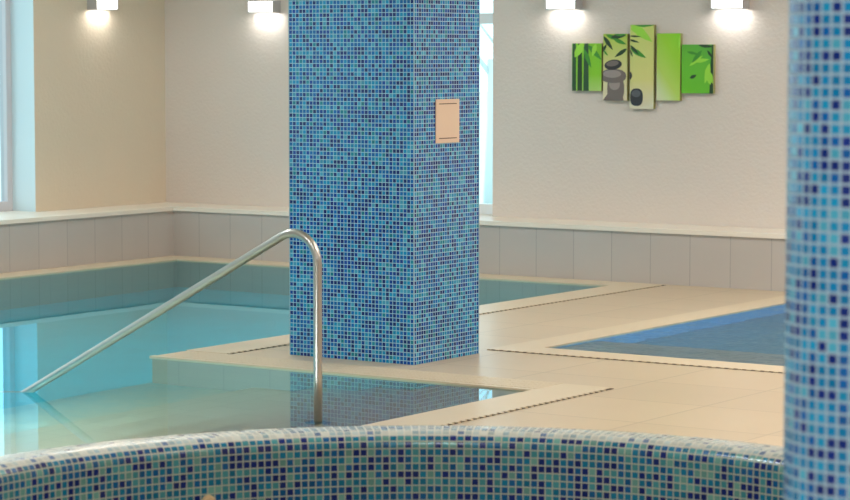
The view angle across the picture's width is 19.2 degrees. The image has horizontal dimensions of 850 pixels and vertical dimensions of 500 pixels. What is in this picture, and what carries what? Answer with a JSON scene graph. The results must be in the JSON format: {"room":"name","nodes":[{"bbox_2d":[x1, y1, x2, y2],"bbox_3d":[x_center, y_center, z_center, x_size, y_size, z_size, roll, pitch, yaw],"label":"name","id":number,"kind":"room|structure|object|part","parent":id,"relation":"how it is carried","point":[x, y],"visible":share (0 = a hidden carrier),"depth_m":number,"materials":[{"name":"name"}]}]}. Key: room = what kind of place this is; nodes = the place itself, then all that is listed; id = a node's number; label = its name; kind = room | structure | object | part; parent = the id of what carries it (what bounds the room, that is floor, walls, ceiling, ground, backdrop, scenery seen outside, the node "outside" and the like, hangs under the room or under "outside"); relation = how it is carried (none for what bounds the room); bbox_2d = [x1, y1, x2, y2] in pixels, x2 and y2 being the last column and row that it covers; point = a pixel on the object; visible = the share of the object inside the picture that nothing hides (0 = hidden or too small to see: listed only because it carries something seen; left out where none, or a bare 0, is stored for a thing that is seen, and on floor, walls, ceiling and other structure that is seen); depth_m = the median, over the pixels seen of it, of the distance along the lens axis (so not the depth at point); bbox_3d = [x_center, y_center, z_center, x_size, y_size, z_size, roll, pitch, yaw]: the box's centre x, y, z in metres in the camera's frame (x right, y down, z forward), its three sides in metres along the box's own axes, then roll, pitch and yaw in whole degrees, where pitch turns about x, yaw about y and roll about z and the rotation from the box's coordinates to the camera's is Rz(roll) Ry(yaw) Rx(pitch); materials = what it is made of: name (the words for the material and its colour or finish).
{"room":"indoor swimming pool","nodes":[
{"label":"indoor swimming pool","id":0,"kind":"room"},
{"bbox_2d":[10,0,165,211],"bbox_3d":[-7.386,-1.015,12.837,0.340,3.400,19.024,3,5,34],"label":"wall","id":1,"kind":"structure","parent":0,"point":[88,86],"depth_m":19.56,"materials":[{"name":"beige paint"}]},
{"bbox_2d":[0,0,29,214],"bbox_3d":[-3.814,-1.381,18.060,0.305,2.387,2.600,3,5,34],"label":"window","id":2,"kind":"structure","parent":1,"relation":"in","point":[6,203],"depth_m":19.18,"materials":[{"name":"grey"}]},
{"bbox_3d":[-3.911,-1.397,18.125,0.070,2.367,2.600,3,5,34],"label":"frame","id":3,"kind":"part","parent":2,"relation":"part of","materials":[{"name":"grey plastic"}]},
{"bbox_3d":[-3.785,-0.201,18.133,0.235,0.022,2.598,3,5,34],"label":"sill","id":4,"kind":"part","parent":2,"relation":"part of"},
{"bbox_2d":[87,0,117,9],"bbox_3d":[-2.506,-1.914,19.589,0.099,0.095,0.250,3,5,34],"label":"wall lamp","id":5,"kind":"object","parent":1,"relation":"attached to","point":[91,4],"visible":1,"depth_m":19.52,"materials":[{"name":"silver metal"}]},
{"bbox_2d":[97,0,116,8],"bbox_3d":[-2.498,-1.913,19.583,0.061,0.075,0.236,3,5,34],"label":"diffuser","id":6,"kind":"object","parent":5,"relation":"attached to","point":[101,4],"depth_m":19.57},
{"bbox_2d":[165,0,788,228],"bbox_3d":[4.856,-1.245,15.814,16.570,3.400,0.340,3,5,34],"label":"wall","id":7,"kind":"structure","parent":0,"point":[719,158],"depth_m":18.24,"materials":[{"name":"paint"}]},
{"bbox_2d":[247,0,280,12],"bbox_3d":[-1.256,-1.898,19.653,0.250,0.095,0.099,3,5,34],"label":"wall lamp","id":8,"kind":"object","parent":7,"relation":"attached to","point":[260,6],"visible":1,"depth_m":19.61,"materials":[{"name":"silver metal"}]},
{"bbox_2d":[249,2,271,11],"bbox_3d":[-1.262,-1.898,19.645,0.236,0.075,0.061,3,5,34],"label":"diffuser","id":9,"kind":"object","parent":8,"relation":"attached to","point":[253,6],"depth_m":19.63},
{"bbox_2d":[479,13,492,215],"bbox_3d":[0.026,-1.456,19.031,1.318,2.387,0.255,3,5,34],"label":"window","id":10,"kind":"structure","parent":7,"relation":"in","point":[485,209],"depth_m":18.84,"materials":[{"name":"white"}]},
{"bbox_2d":[545,0,581,9],"bbox_3d":[0.999,-1.777,18.128,0.250,0.095,0.099,3,5,34],"label":"wall lamp","id":11,"kind":"object","parent":7,"relation":"attached to","point":[549,4],"visible":1,"depth_m":18.09,"materials":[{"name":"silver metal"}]},
{"bbox_2d":[547,0,574,7],"bbox_3d":[0.994,-1.776,18.120,0.236,0.075,0.061,3,5,34],"label":"diffuser","id":12,"kind":"object","parent":11,"relation":"attached to","point":[550,3],"depth_m":18.10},
{"bbox_2d":[572,43,602,90],"bbox_3d":[1.169,-1.313,18.091,0.244,0.340,0.034,3,5,34],"label":"print","id":13,"kind":"object","parent":7,"relation":"attached to","point":[587,58],"visible":1,"depth_m":18.07,"materials":[{"name":"green"}]},
{"bbox_2d":[603,34,628,100],"bbox_3d":[1.363,-1.303,17.960,0.196,0.474,0.035,3,5,34],"label":"print","id":14,"kind":"object","parent":7,"relation":"attached to","point":[615,46],"visible":1,"depth_m":17.94},
{"bbox_2d":[630,25,655,108],"bbox_3d":[1.543,-1.297,17.838,0.191,0.593,0.034,3,5,34],"label":"print","id":15,"kind":"object","parent":7,"relation":"attached to","point":[642,37],"visible":1,"depth_m":17.82,"materials":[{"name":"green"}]},
{"bbox_2d":[657,33,682,100],"bbox_3d":[1.720,-1.287,17.719,0.187,0.471,0.033,3,5,34],"label":"print","id":16,"kind":"object","parent":7,"relation":"attached to","point":[669,45],"visible":1,"depth_m":17.70,"materials":[{"name":"green"}]},
{"bbox_2d":[681,44,715,93],"bbox_3d":[1.909,-1.264,17.591,0.249,0.340,0.034,3,5,34],"label":"print","id":17,"kind":"object","parent":7,"relation":"attached to","point":[698,60],"visible":1,"depth_m":17.57,"materials":[{"name":"green"}]},
{"bbox_2d":[710,0,749,8],"bbox_3d":[2.104,-1.710,17.382,0.250,0.095,0.099,3,5,34],"label":"wall lamp","id":18,"kind":"object","parent":7,"relation":"attached to","point":[714,4],"visible":1,"depth_m":17.34,"materials":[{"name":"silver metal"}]},
{"bbox_2d":[712,0,741,7],"bbox_3d":[2.099,-1.709,17.374,0.236,0.075,0.061,3,5,34],"label":"diffuser","id":19,"kind":"object","parent":18,"relation":"attached to","point":[715,3],"depth_m":17.35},
{"bbox_2d":[174,255,784,446],"bbox_3d":[-0.484,0.967,8.092,16.570,0.001,18.684,3,5,34],"label":"floor","id":20,"kind":"structure","parent":0,"point":[653,398],"depth_m":12.48,"materials":[{"name":"beige tile"}]},
{"bbox_2d":[0,255,663,425],"bbox_3d":[-1.603,0.498,14.328,6.741,0.054,8.604,3,5,34],"label":"pool edge","id":21,"kind":"structure","parent":20,"relation":"on","point":[466,411],"depth_m":14.00,"materials":[{"name":"beige tile"}]},
{"bbox_2d":[150,351,560,390],"bbox_3d":[-0.391,0.630,12.708,2.367,0.066,0.280,3,5,34],"label":"pool edge","id":22,"kind":"structure","parent":20,"relation":"on","point":[207,357],"depth_m":12.60,"materials":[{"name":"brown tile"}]},
{"bbox_2d":[288,0,479,364],"bbox_3d":[-0.214,-1.093,13.230,0.798,3.300,0.611,3,5,34],"label":"pillar","id":23,"kind":"structure","parent":20,"relation":"on","point":[391,211],"depth_m":13.03,"materials":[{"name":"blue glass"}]},
{"bbox_2d":[435,99,458,142],"bbox_3d":[0.116,-0.668,13.036,0.006,0.226,0.217,3,5,34],"label":"cover plate","id":24,"kind":"object","parent":23,"relation":"attached to","point":[446,110],"visible":1,"depth_m":13.03,"materials":[{"name":"beige plastic"}]},
{"bbox_2d":[0,425,782,499],"bbox_3d":[-0.005,1.024,6.256,3.134,0.734,3.134,3,5,34],"label":"hot tub","id":25,"kind":"object","parent":20,"relation":"on","point":[400,462],"visible":0.93,"depth_m":7.52,"materials":[{"name":"teal tile"}]},
{"bbox_2d":[0,202,785,291],"bbox_3d":[-0.485,0.775,8.083,16.559,0.384,18.673,3,5,34],"label":"wainscot","id":26,"kind":"object","parent":20,"relation":"on","point":[651,253],"visible":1,"depth_m":18.11,"materials":[{"name":"grey tile"}]},
{"bbox_2d":[227,285,783,425],"bbox_3d":[0.756,0.643,12.302,6.214,0.025,8.094,-2,5,-27],"label":"pool edge","id":27,"kind":"structure","parent":20,"relation":"on","point":[602,390],"depth_m":13.00,"materials":[{"name":"brown tile"}]},
{"bbox_2d":[489,295,784,371],"bbox_3d":[3.982,0.579,13.333,6.297,0.054,3.703,3,5,34],"label":"pool edge","id":28,"kind":"structure","parent":20,"relation":"on","point":[541,345],"depth_m":14.00,"materials":[{"name":"beige tile"}]},
{"bbox_2d":[783,0,849,499],"bbox_3d":[0.822,-0.407,4.532,0.332,3.300,0.332,3,5,34],"label":"round column","id":29,"kind":"structure","parent":20,"relation":"on","point":[816,447],"depth_m":4.46,"materials":[{"name":"blue tile"}]},
{"bbox_3d":[-1.603,1.462,14.404,6.217,1.920,8.080,3,5,34],"label":"basin","id":30,"kind":"object","parent":20,"relation":"in","visible":0},
{"bbox_2d":[21,229,321,421],"bbox_3d":[-1.278,0.747,11.517,2.080,1.759,0.116,3,5,34],"label":"handrail","id":31,"kind":"object","parent":30,"relation":"on","point":[289,233],"visible":0.93,"depth_m":11.08,"materials":[{"name":"silver metal"}]},
{"bbox_2d":[0,261,602,455],"bbox_3d":[-1.603,1.455,14.404,6.225,1.954,8.088,3,5,34],"label":"pool water","id":32,"kind":"object","parent":30,"relation":"in","point":[121,392],"visible":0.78,"depth_m":12.75,"materials":[{"name":"teal liquid"}]},
{"bbox_3d":[3.982,0.820,13.352,5.877,0.470,3.283,3,5,34],"label":"basin","id":33,"kind":"object","parent":20,"relation":"in","visible":0},
{"bbox_2d":[550,304,784,365],"bbox_3d":[3.982,0.811,13.351,5.885,0.508,3.291,3,5,34],"label":"pool water","id":34,"kind":"object","parent":33,"relation":"in","point":[756,336],"visible":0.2,"depth_m":14.01,"materials":[{"name":"blue liquid"}]},
{"label":"outside","id":35,"kind":"structure","parent":0,"visible":0},
{"bbox_2d":[0,92,486,202],"bbox_3d":[1.617,-0.094,29.193,150.000,0.200,170.000,3,5,34],"label":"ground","id":36,"kind":"structure","parent":35,"point":[483,95],"depth_m":56.42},
{"bbox_2d":[480,24,492,203],"bbox_3d":[0.581,-2.700,33.471,2.919,4.330,2.466,-1,5,-17],"label":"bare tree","id":37,"kind":"object","parent":36,"relation":"on","point":[488,182],"visible":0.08,"depth_m":33.80,"materials":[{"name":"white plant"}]}
]}

